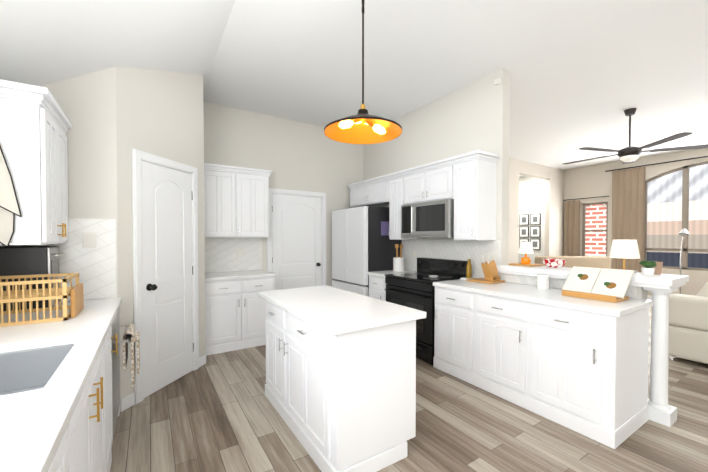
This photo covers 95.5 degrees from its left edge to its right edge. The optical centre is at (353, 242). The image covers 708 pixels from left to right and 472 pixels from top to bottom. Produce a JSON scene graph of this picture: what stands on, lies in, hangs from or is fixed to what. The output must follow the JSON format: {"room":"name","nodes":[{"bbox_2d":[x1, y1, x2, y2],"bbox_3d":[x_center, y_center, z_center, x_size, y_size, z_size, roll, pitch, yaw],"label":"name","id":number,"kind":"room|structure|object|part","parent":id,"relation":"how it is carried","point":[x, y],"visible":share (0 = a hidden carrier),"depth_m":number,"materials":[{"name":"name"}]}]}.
{"room":"kitchen","nodes":[
{"label":"kitchen","id":0,"kind":"room"},
{"bbox_2d":[40,66,204,411],"bbox_3d":[-2.252,-0.258,3.217,1.360,3.183,1.580,-1,1,-33],"label":"wall","id":1,"kind":"structure","parent":0,"point":[115,115],"depth_m":2.59,"materials":[{"name":"white paint"}]},
{"bbox_2d":[0,79,71,244],"bbox_3d":[-2.054,-0.432,1.995,0.378,0.880,0.681,-1,1,-33],"label":"upper cabinet","id":2,"kind":"object","parent":1,"relation":"attached to","point":[35,124],"visible":1,"depth_m":1.81,"materials":[{"name":"white wood"}]},
{"bbox_3d":[-1.920,-0.084,2.113,0.032,0.090,0.079,-1,1,-33],"label":"handle","id":3,"kind":"part","parent":2,"relation":"part of","materials":[{"name":"gold metal"}]},
{"bbox_2d":[1,218,116,301],"bbox_3d":[-2.131,0.124,2.356,0.628,0.613,0.010,-1,1,-33],"label":"tile","id":4,"kind":"structure","parent":1,"relation":"attached to","point":[95,269],"depth_m":2.44,"materials":[{"name":"white tile"}]},
{"bbox_2d":[83,232,96,247],"bbox_3d":[-1.997,-0.023,2.430,0.080,0.120,0.005,-1,1,-33],"label":"switch plate","id":5,"kind":"object","parent":1,"relation":"attached to","point":[89,240],"depth_m":2.43,"materials":[{"name":"white plastic"}]},
{"bbox_2d":[132,149,198,403],"bbox_3d":[-1.739,0.277,3.033,0.549,2.120,0.549,-1,1,-33],"label":"door frame","id":6,"kind":"structure","parent":1,"relation":"in","point":[138,156],"depth_m":2.72,"materials":[{"name":"white wood"}]},
{"bbox_2d":[141,161,192,397],"bbox_3d":[-1.742,0.313,3.034,0.013,2.033,0.602,0,1,12],"label":"pantry door","id":7,"kind":"structure","parent":6,"relation":"attached to","point":[167,271],"depth_m":2.99,"materials":[{"name":"white wood"}]},
{"bbox_3d":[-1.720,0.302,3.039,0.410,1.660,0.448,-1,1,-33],"label":"knob","id":8,"kind":"part","parent":6,"relation":"part of","materials":[{"name":"white wood"}]},
{"bbox_2d":[121,295,651,411],"bbox_3d":[3.597,1.288,2.954,9.624,0.100,8.350,-1,1,-33],"label":"baseboard","id":9,"kind":"structure","parent":1,"relation":"attached to","point":[128,401],"depth_m":2.64,"materials":[{"name":"white wood"}]},
{"bbox_2d":[203,102,363,286],"bbox_3d":[-1.528,-0.289,4.704,4.180,3.200,0.150,-1,1,-33],"label":"wall","id":10,"kind":"structure","parent":0,"point":[308,157],"depth_m":4.92,"materials":[{"name":"white paint"}]},
{"bbox_2d":[204,237,261,272],"bbox_3d":[-1.724,0.161,4.490,0.878,0.473,0.010,-1,1,-33],"label":"tile backsplash","id":11,"kind":"structure","parent":10,"relation":"attached to","point":[220,254],"depth_m":4.49,"materials":[{"name":"tile"}]},
{"bbox_2d":[204,163,271,237],"bbox_3d":[-1.606,-0.533,4.333,0.917,0.920,0.378,-1,1,-33],"label":"upper cabinet","id":12,"kind":"object","parent":10,"relation":"attached to","point":[236,202],"visible":0.92,"depth_m":4.19,"materials":[{"name":"white wood"}]},
{"bbox_2d":[267,188,325,285],"bbox_3d":[-0.858,0.246,5.001,0.980,2.120,0.079,-1,1,-33],"label":"door frame","id":13,"kind":"structure","parent":10,"relation":"in","point":[269,238],"depth_m":5.03,"materials":[{"name":"white wood"}]},
{"bbox_2d":[272,194,321,289],"bbox_3d":[-0.876,0.281,5.029,0.822,2.033,0.013,-1,1,-33],"label":"door","id":14,"kind":"structure","parent":13,"relation":"attached to","point":[297,238],"depth_m":5.01,"materials":[{"name":"white wood"}]},
{"bbox_2d":[0,0,707,177],"bbox_3d":[2.881,-1.400,3.434,10.670,1.038,10.400,-1,1,-33],"label":"ceiling","id":15,"kind":"structure","parent":0,"point":[585,73],"depth_m":3.08,"materials":[{"name":"white paint"}]},
{"bbox_2d":[0,143,21,246],"bbox_3d":[-1.933,-0.274,1.695,0.257,0.597,0.041,-1,1,-33],"label":"pendant lamp","id":16,"kind":"object","parent":15,"relation":"hanging from","point":[9,207],"visible":0.98,"depth_m":1.74,"materials":[{"name":"white fabric"}]},
{"bbox_2d":[324,0,401,143],"bbox_3d":[0.057,-1.269,2.016,0.490,1.154,0.490,-1,1,-33],"label":"pendant light","id":17,"kind":"object","parent":15,"relation":"hanging from","point":[362,126],"visible":1,"depth_m":2.06,"materials":[{"name":"brown metal"}]},
{"bbox_3d":[0.057,-1.357,2.014,0.130,0.979,0.130,-1,1,-33],"label":"stem","id":18,"kind":"part","parent":17,"relation":"part of","materials":[{"name":"brown metal"}]},
{"bbox_3d":[0.057,-0.762,2.024,0.490,0.140,0.490,-1,1,-33],"label":"lamp shade","id":19,"kind":"part","parent":17,"relation":"part of","materials":[{"name":"brown metal"}]},
{"bbox_3d":[0.057,-0.742,2.024,0.486,0.100,0.486,-1,1,-33],"label":"lamp shade","id":20,"kind":"part","parent":17,"relation":"part of","materials":[{"name":"orange"}]},
{"bbox_2d":[564,108,707,163],"bbox_3d":[3.881,-1.520,4.626,1.664,0.734,1.582,-1,1,-33],"label":"ceiling fan","id":21,"kind":"object","parent":15,"relation":"hanging from","point":[629,154],"visible":1,"depth_m":4.46,"materials":[{"name":"black metal"}]},
{"bbox_2d":[110,307,707,471],"bbox_3d":[2.881,1.355,3.477,10.670,0.050,10.400,-1,1,-33],"label":"floor","id":22,"kind":"structure","parent":0,"point":[218,412],"depth_m":2.28,"materials":[{"name":"brown wood"}]},
{"bbox_2d":[0,297,129,471],"bbox_3d":[-0.915,0.918,0.557,0.731,0.915,4.366,-1,1,-33],"label":"base cabinet","id":23,"kind":"object","parent":22,"relation":"on","point":[59,396],"visible":0.92,"depth_m":1.35,"materials":[{"name":"white wood"}]},
{"bbox_2d":[0,246,64,310],"bbox_3d":[-2.156,0.231,2.141,0.318,0.409,0.270,-1,1,-33],"label":"toaster oven","id":24,"kind":"object","parent":23,"relation":"on","point":[31,260],"visible":0.56,"depth_m":2.04,"materials":[{"name":"grey metal"}]},
{"bbox_3d":[-2.051,0.243,2.209,0.002,0.265,0.190,-1,1,-33],"label":"panel","id":25,"kind":"part","parent":24,"relation":"part of","materials":[{"name":"silver metal"}]},
{"bbox_2d":[0,344,73,395],"bbox_3d":[-1.335,0.583,1.164,0.469,0.181,0.674,-1,1,-33],"label":"sink","id":26,"kind":"object","parent":23,"relation":"in","point":[23,369],"depth_m":1.46,"materials":[{"name":"silver metal"}]},
{"bbox_2d":[0,273,78,326],"bbox_3d":[-1.915,0.322,1.887,0.410,0.235,0.400,-1,1,-33],"label":"dish rack","id":27,"kind":"object","parent":23,"relation":"on","point":[24,295],"visible":0.83,"depth_m":1.81,"materials":[{"name":"brown wood"}]},
{"bbox_2d":[70,283,83,317],"bbox_3d":[-1.727,0.353,2.008,0.020,0.169,0.300,-1,1,-33],"label":"cutting board","id":28,"kind":"object","parent":23,"relation":"on","point":[77,298],"visible":1,"depth_m":1.95,"materials":[{"name":"brown wood"}]},
{"bbox_2d":[112,306,129,439],"bbox_3d":[-1.640,0.865,2.249,0.134,0.770,0.592,-1,1,-33],"label":"dishwasher","id":29,"kind":"object","parent":23,"relation":"in","point":[116,326],"depth_m":2.17,"materials":[{"name":"silver metal"}]},
{"bbox_2d":[123,323,139,387],"bbox_3d":[-1.576,0.786,2.282,0.088,0.365,0.310,-1,1,-33],"label":"dish towel","id":30,"kind":"object","parent":23,"relation":"hanging from","point":[130,330],"visible":0.96,"depth_m":2.22,"materials":[{"name":"beige fabric"}]},
{"bbox_2d":[205,270,276,355],"bbox_3d":[-1.548,0.861,4.232,0.890,0.915,0.648,-1,1,-33],"label":"base cabinet","id":31,"kind":"object","parent":22,"relation":"on","point":[235,311],"visible":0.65,"depth_m":3.96,"materials":[{"name":"white wood"}]},
{"bbox_2d":[261,297,415,471],"bbox_3d":[-0.209,0.909,2.438,0.632,0.876,1.284,-1,1,-33],"label":"kitchen island","id":32,"kind":"object","parent":22,"relation":"on","point":[340,390],"depth_m":1.94,"materials":[{"name":"white wood"}]},
{"bbox_3d":[-0.494,0.690,2.324,0.032,0.247,0.700,-1,1,-33],"label":"handle","id":33,"kind":"part","parent":32,"relation":"part of","materials":[{"name":"silver metal"}]},
{"bbox_2d":[258,285,425,336],"bbox_3d":[-0.191,0.451,2.431,0.680,0.040,1.360,-1,1,-33],"label":"island countertop","id":34,"kind":"structure","parent":32,"relation":"on","point":[337,310],"depth_m":2.11,"materials":[{"name":"white stone"}]},
{"bbox_2d":[332,206,401,296],"bbox_3d":[0.175,0.391,5.020,0.680,1.830,0.944,-1,1,-33],"label":"refrigerator","id":35,"kind":"object","parent":22,"relation":"on","point":[363,244],"visible":0.67,"depth_m":4.64,"materials":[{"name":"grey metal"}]},
{"bbox_3d":[-0.081,0.366,4.859,0.075,1.765,0.932,-1,1,-33],"label":"door","id":36,"kind":"part","parent":35,"relation":"part of","materials":[{"name":"white metal"}]},
{"bbox_3d":[0.461,-0.208,4.636,0.180,0.200,0.004,-1,1,-33],"label":"panel","id":37,"kind":"part","parent":35,"relation":"part of","materials":[{"name":"blue"}]},
{"bbox_2d":[367,274,385,300],"bbox_3d":[0.562,0.877,4.473,0.637,0.876,0.385,-1,1,-33],"label":"base cabinet","id":38,"kind":"object","parent":22,"relation":"on","point":[377,286],"depth_m":4.28,"materials":[{"name":"white wood"}]},
{"bbox_2d":[367,270,416,277],"bbox_3d":[0.556,0.419,4.460,0.651,0.040,0.398,-1,1,-33],"label":"countertop","id":39,"kind":"structure","parent":38,"relation":"on","point":[378,274],"depth_m":4.36,"materials":[{"name":"white stone"}]},
{"bbox_2d":[393,244,404,271],"bbox_3d":[0.644,0.207,4.548,0.187,0.382,0.160,-1,1,-33],"label":"utensil crock","id":40,"kind":"object","parent":39,"relation":"on","point":[398,264],"visible":1,"depth_m":4.48,"materials":[{"name":"white ceramic"}]},
{"bbox_3d":[0.634,0.193,4.566,0.183,0.354,0.106,-1,1,-33],"label":"handle","id":41,"kind":"part","parent":40,"relation":"part of","materials":[{"name":"brown wood"}]},
{"bbox_2d":[385,257,467,364],"bbox_3d":[0.861,0.766,3.934,0.696,1.115,0.812,-1,1,-33],"label":"range","id":42,"kind":"object","parent":22,"relation":"on","point":[414,290],"visible":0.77,"depth_m":3.72,"materials":[{"name":"black metal"}]},
{"bbox_3d":[0.846,0.613,3.921,0.552,0.760,0.772,-1,1,-33],"label":"panel","id":43,"kind":"part","parent":42,"relation":"part of","materials":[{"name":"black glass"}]},
{"bbox_3d":[1.068,0.261,4.058,0.025,0.040,0.711,-1,1,-33],"label":"knob","id":44,"kind":"part","parent":42,"relation":"part of","materials":[{"name":"black"}]},
{"bbox_2d":[433,286,470,383],"bbox_3d":[1.251,0.894,3.392,0.637,0.876,0.510,-1,1,-33],"label":"base cabinet","id":45,"kind":"object","parent":22,"relation":"on","point":[452,335],"depth_m":3.21,"materials":[{"name":"white wood"}]},
{"bbox_2d":[471,294,526,406],"bbox_3d":[1.525,0.901,2.962,0.637,0.876,0.510,-1,1,-33],"label":"base cabinet","id":46,"kind":"object","parent":22,"relation":"on","point":[498,325],"depth_m":2.79,"materials":[{"name":"white wood"}]},
{"bbox_2d":[535,256,610,268],"bbox_3d":[5.010,0.769,7.078,1.600,0.910,0.900,0,1,1],"label":"loveseat","id":47,"kind":"object","parent":22,"relation":"on","point":[601,262],"visible":0.06,"depth_m":7.27,"materials":[{"name":"beige fabric"}]},
{"bbox_2d":[523,302,648,448],"bbox_3d":[1.814,0.908,2.508,0.637,0.876,0.566,-1,1,-33],"label":"base cabinet","id":48,"kind":"object","parent":22,"relation":"on","point":[578,365],"depth_m":2.29,"materials":[{"name":"white wood"}]},
{"bbox_2d":[433,279,653,317],"bbox_3d":[1.542,0.444,2.913,0.651,0.040,1.612,-1,1,-33],"label":"countertop","id":49,"kind":"structure","parent":48,"relation":"on","point":[551,297],"depth_m":2.53,"materials":[{"name":"white stone"}]},
{"bbox_2d":[460,259,477,279],"bbox_3d":[1.313,0.297,3.660,0.200,0.228,0.090,-1,1,-33],"label":"oil bottles","id":50,"kind":"object","parent":49,"relation":"on","point":[469,271],"visible":0.9,"depth_m":3.61,"materials":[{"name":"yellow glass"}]},
{"bbox_2d":[467,254,504,283],"bbox_3d":[1.412,0.263,3.449,0.240,0.304,0.300,-1,1,-33],"label":"knife block","id":51,"kind":"object","parent":49,"relation":"on","point":[490,272],"visible":0.98,"depth_m":3.36,"materials":[{"name":"brown wood"}]},
{"bbox_3d":[1.390,0.164,3.356,0.101,0.103,0.060,-1,1,-33],"label":"handle","id":52,"kind":"part","parent":51,"relation":"part of","materials":[{"name":"white"}]},
{"bbox_2d":[536,274,548,289],"bbox_3d":[1.726,0.358,2.939,0.100,0.130,0.100,-1,1,-33],"label":"canister","id":53,"kind":"object","parent":49,"relation":"on","point":[542,282],"visible":1,"depth_m":2.90,"materials":[{"name":"white ceramic"}]},
{"bbox_2d":[562,266,633,302],"bbox_3d":[1.902,0.317,2.541,0.269,0.223,0.410,-1,1,-33],"label":"cookbook stand","id":54,"kind":"object","parent":49,"relation":"on","point":[606,285],"visible":1,"depth_m":2.51,"materials":[{"name":"white paper"}]},
{"bbox_3d":[1.909,0.292,2.569,0.074,0.069,0.238,-1,1,-33],"label":"lid","id":55,"kind":"part","parent":54,"relation":"part of","materials":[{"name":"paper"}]},
{"bbox_3d":[1.914,0.302,2.548,0.125,0.117,0.310,-1,1,-33],"label":"panel","id":56,"kind":"part","parent":54,"relation":"part of","materials":[{"name":"white paper"}]},
{"bbox_2d":[496,265,688,299],"bbox_3d":[2.053,0.793,2.962,0.430,1.090,1.365,-1,1,-33],"label":"wall bar","id":57,"kind":"object","parent":22,"relation":"on","point":[558,277],"visible":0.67,"depth_m":2.90,"materials":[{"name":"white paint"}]},
{"bbox_2d":[509,242,542,266],"bbox_3d":[1.824,0.115,3.413,0.200,0.250,0.260,-1,1,-33],"label":"table lamp","id":58,"kind":"object","parent":57,"relation":"on","point":[525,248],"visible":1,"depth_m":3.37,"materials":[{"name":"white fabric"}]},
{"bbox_3d":[1.824,0.050,3.412,0.150,0.120,0.150,-1,1,-33],"label":"lamp shade","id":59,"kind":"part","parent":58,"relation":"part of","materials":[{"name":"white fabric"}]},
{"bbox_2d":[543,258,565,267],"bbox_3d":[1.995,0.201,3.203,0.200,0.085,0.200,-1,1,-33],"label":"bowl","id":60,"kind":"object","parent":57,"relation":"on","point":[553,263],"visible":1,"depth_m":3.14,"materials":[{"name":"ceramic"}]},
{"bbox_2d":[609,240,639,269],"bbox_3d":[2.208,0.113,2.626,0.196,0.280,0.196,-1,1,-33],"label":"table lamp","id":61,"kind":"object","parent":57,"relation":"on","point":[626,249],"visible":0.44,"depth_m":2.56,"materials":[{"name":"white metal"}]},
{"bbox_3d":[2.208,0.048,2.624,0.196,0.150,0.196,-1,1,-33],"label":"lamp shade","id":62,"kind":"part","parent":61,"relation":"part of","materials":[{"name":"white fabric"}]},
{"bbox_2d":[639,260,656,274],"bbox_3d":[2.331,0.194,2.557,0.102,0.118,0.108,-1,1,-33],"label":"plant","id":63,"kind":"object","parent":57,"relation":"on","point":[647,269],"visible":1,"depth_m":2.53,"materials":[{"name":"green plant"}]},
{"bbox_2d":[652,261,662,274],"bbox_3d":[2.429,0.203,2.614,0.120,0.100,0.120,-1,1,-33],"label":"planter pot","id":64,"kind":"object","parent":57,"relation":"on","point":[658,269],"visible":0.4,"depth_m":2.56,"materials":[{"name":"beige ceramic"}]},
{"bbox_2d":[643,287,677,426],"bbox_3d":[2.334,0.840,2.457,0.170,1.013,0.170,-1,1,-33],"label":"column","id":65,"kind":"structure","parent":22,"relation":"on","point":[662,411],"depth_m":2.42,"materials":[{"name":"white"}]},
{"bbox_2d":[679,228,688,293],"bbox_3d":[6.220,0.510,6.137,0.745,1.557,0.360,-1,1,-33],"label":"floor lamp","id":66,"kind":"object","parent":22,"relation":"on","point":[683,232],"visible":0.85,"depth_m":6.03,"materials":[{"name":"silver metal"}]},
{"bbox_2d":[668,282,707,363],"bbox_3d":[4.900,0.789,3.901,2.600,0.970,1.120,-1,1,-33],"label":"sofa","id":67,"kind":"object","parent":22,"relation":"on","point":[688,327],"visible":0.88,"depth_m":3.49,"materials":[{"name":"beige fabric"}]},
{"bbox_2d":[696,282,707,296],"bbox_3d":[4.086,0.628,3.594,0.476,0.418,0.396,-1,1,-33],"label":"pillow","id":68,"kind":"object","parent":67,"relation":"on","point":[703,292],"depth_m":3.54,"materials":[{"name":"beige fabric"}]},
{"bbox_2d":[364,68,509,270],"bbox_3d":[0.935,-0.287,4.607,0.130,3.200,2.640,-1,1,-33],"label":"wall","id":69,"kind":"structure","parent":0,"point":[475,116],"depth_m":3.91,"materials":[{"name":"white paint"}]},
{"bbox_2d":[348,174,387,206],"bbox_3d":[0.355,-0.770,5.060,0.347,0.350,1.040,-1,1,-33],"label":"upper cabinet","id":70,"kind":"object","parent":69,"relation":"attached to","point":[374,192],"depth_m":4.92,"materials":[{"name":"white wood"}]},
{"bbox_2d":[388,174,421,239],"bbox_3d":[0.718,-0.491,4.495,0.347,0.890,0.310,-1,1,-33],"label":"upper cabinet","id":71,"kind":"object","parent":69,"relation":"attached to","point":[393,179],"depth_m":4.43,"materials":[{"name":"white wood"}]},
{"bbox_2d":[400,158,451,205],"bbox_3d":[1.023,-0.713,4.013,0.347,0.430,0.825,-1,1,-33],"label":"upper cabinet","id":72,"kind":"object","parent":69,"relation":"attached to","point":[434,182],"depth_m":3.90,"materials":[{"name":"white wood"}]},
{"bbox_2d":[401,199,453,237],"bbox_3d":[0.983,-0.280,3.995,0.441,0.434,0.808,-1,1,-33],"label":"microwave","id":73,"kind":"object","parent":72,"relation":"attached to","point":[432,219],"visible":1,"depth_m":3.82,"materials":[{"name":"silver metal"}]},
{"bbox_3d":[0.824,-0.294,3.914,0.002,0.345,0.727,-1,1,-33],"label":"panel","id":74,"kind":"part","parent":73,"relation":"part of","materials":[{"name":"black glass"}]},
{"bbox_2d":[402,240,500,279],"bbox_3d":[1.155,0.181,4.139,0.009,0.443,1.598,-1,1,-33],"label":"tiled wall","id":75,"kind":"structure","parent":69,"relation":"attached to","point":[474,251],"depth_m":3.99,"materials":[{"name":"white tile"}]},
{"bbox_2d":[452,154,497,239],"bbox_3d":[1.326,-0.476,3.540,0.347,0.890,0.305,-1,1,-33],"label":"upper cabinet","id":76,"kind":"object","parent":69,"relation":"attached to","point":[467,182],"depth_m":3.42,"materials":[{"name":"white wood"}]},
{"bbox_2d":[491,251,496,261],"bbox_3d":[1.535,0.149,3.526,0.005,0.120,0.080,-1,1,-33],"label":"switch plate","id":77,"kind":"object","parent":69,"relation":"attached to","point":[493,253],"depth_m":3.52,"materials":[{"name":"white plastic"}]},
{"bbox_2d":[494,78,501,84],"bbox_3d":[1.549,-1.735,3.458,0.044,0.050,0.060,-1,1,-33],"label":"smoke detector","id":78,"kind":"object","parent":69,"relation":"attached to","point":[498,81],"visible":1,"depth_m":3.44,"materials":[{"name":"white plastic"}]},
{"bbox_2d":[508,158,563,264],"bbox_3d":[3.053,-0.326,7.071,6.090,3.200,0.120,-1,1,-33],"label":"wall","id":79,"kind":"structure","parent":0,"point":[554,177],"depth_m":8.25,"materials":[{"name":"beige paint"}]},
{"bbox_2d":[518,148,707,295],"bbox_3d":[7.492,-0.308,5.910,0.150,3.200,9.190,-1,1,-33],"label":"wall","id":80,"kind":"structure","parent":0,"point":[581,182],"depth_m":8.00,"materials":[{"name":"beige paint"}]},
{"bbox_2d":[519,214,528,224],"bbox_3d":[5.057,-0.685,9.552,0.033,0.320,0.280,-1,1,-33],"label":"picture frame","id":81,"kind":"object","parent":80,"relation":"attached to","point":[523,219],"depth_m":9.53,"materials":[{"name":"black"}]},
{"bbox_2d":[519,226,528,236],"bbox_3d":[5.057,-0.325,9.558,0.033,0.320,0.280,-1,1,-33],"label":"picture frame","id":82,"kind":"object","parent":80,"relation":"attached to","point":[523,231],"depth_m":9.53,"materials":[{"name":"black"}]},
{"bbox_2d":[519,239,528,247],"bbox_3d":[5.057,0.035,9.563,0.033,0.320,0.280,-1,1,-33],"label":"picture frame","id":83,"kind":"object","parent":80,"relation":"attached to","point":[520,240],"depth_m":9.59,"materials":[{"name":"black"}]},
{"bbox_2d":[530,213,540,224],"bbox_3d":[5.234,-0.681,9.274,0.033,0.320,0.280,-1,1,-33],"label":"picture frame","id":84,"kind":"object","parent":80,"relation":"attached to","point":[535,219],"depth_m":9.26,"materials":[{"name":"black"}]},
{"bbox_2d":[530,226,540,236],"bbox_3d":[5.234,-0.321,9.279,0.033,0.320,0.280,-1,1,-33],"label":"picture frame","id":85,"kind":"object","parent":80,"relation":"attached to","point":[535,231],"depth_m":9.26,"materials":[{"name":"black"}]},
{"bbox_2d":[530,239,540,249],"bbox_3d":[5.234,0.039,9.285,0.033,0.320,0.280,-1,1,-33],"label":"picture frame","id":86,"kind":"object","parent":80,"relation":"attached to","point":[536,243],"depth_m":9.24,"materials":[{"name":"black"}]},
{"bbox_2d":[563,156,707,200],"bbox_3d":[6.923,-1.414,6.567,0.081,0.634,4.840,-1,1,-33],"label":"curtain rod","id":87,"kind":"object","parent":80,"relation":"attached to","point":[640,166],"visible":0.98,"depth_m":7.23,"materials":[{"name":"black metal"}]},
{"bbox_2d":[563,200,579,255],"bbox_3d":[5.722,0.062,8.457,0.071,2.340,0.380,-1,1,-33],"label":"curtain","id":88,"kind":"object","parent":87,"relation":"hanging from","point":[571,247],"visible":0.71,"depth_m":8.44,"materials":[{"name":"beige fabric"}]},
{"bbox_2d":[611,167,644,272],"bbox_3d":[6.350,-0.232,7.466,0.071,2.960,0.600,-1,1,-33],"label":"curtain","id":89,"kind":"object","parent":87,"relation":"hanging from","point":[628,203],"visible":0.62,"depth_m":7.45,"materials":[{"name":"beige fabric"}]},
{"bbox_2d":[582,161,707,270],"bbox_3d":[6.886,-0.548,6.848,0.060,2.210,3.530,-1,1,-33],"label":"window frames","id":90,"kind":"structure","parent":80,"relation":"in","point":[685,211],"depth_m":6.78,"materials":[{"name":"beige wood"}]},
{"label":"outside","id":91,"kind":"structure","parent":0,"visible":0},
{"bbox_2d":[585,164,707,268],"bbox_3d":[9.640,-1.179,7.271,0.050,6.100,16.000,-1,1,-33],"label":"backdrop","id":92,"kind":"structure","parent":91,"point":[664,211],"depth_m":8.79,"materials":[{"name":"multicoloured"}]}
]}

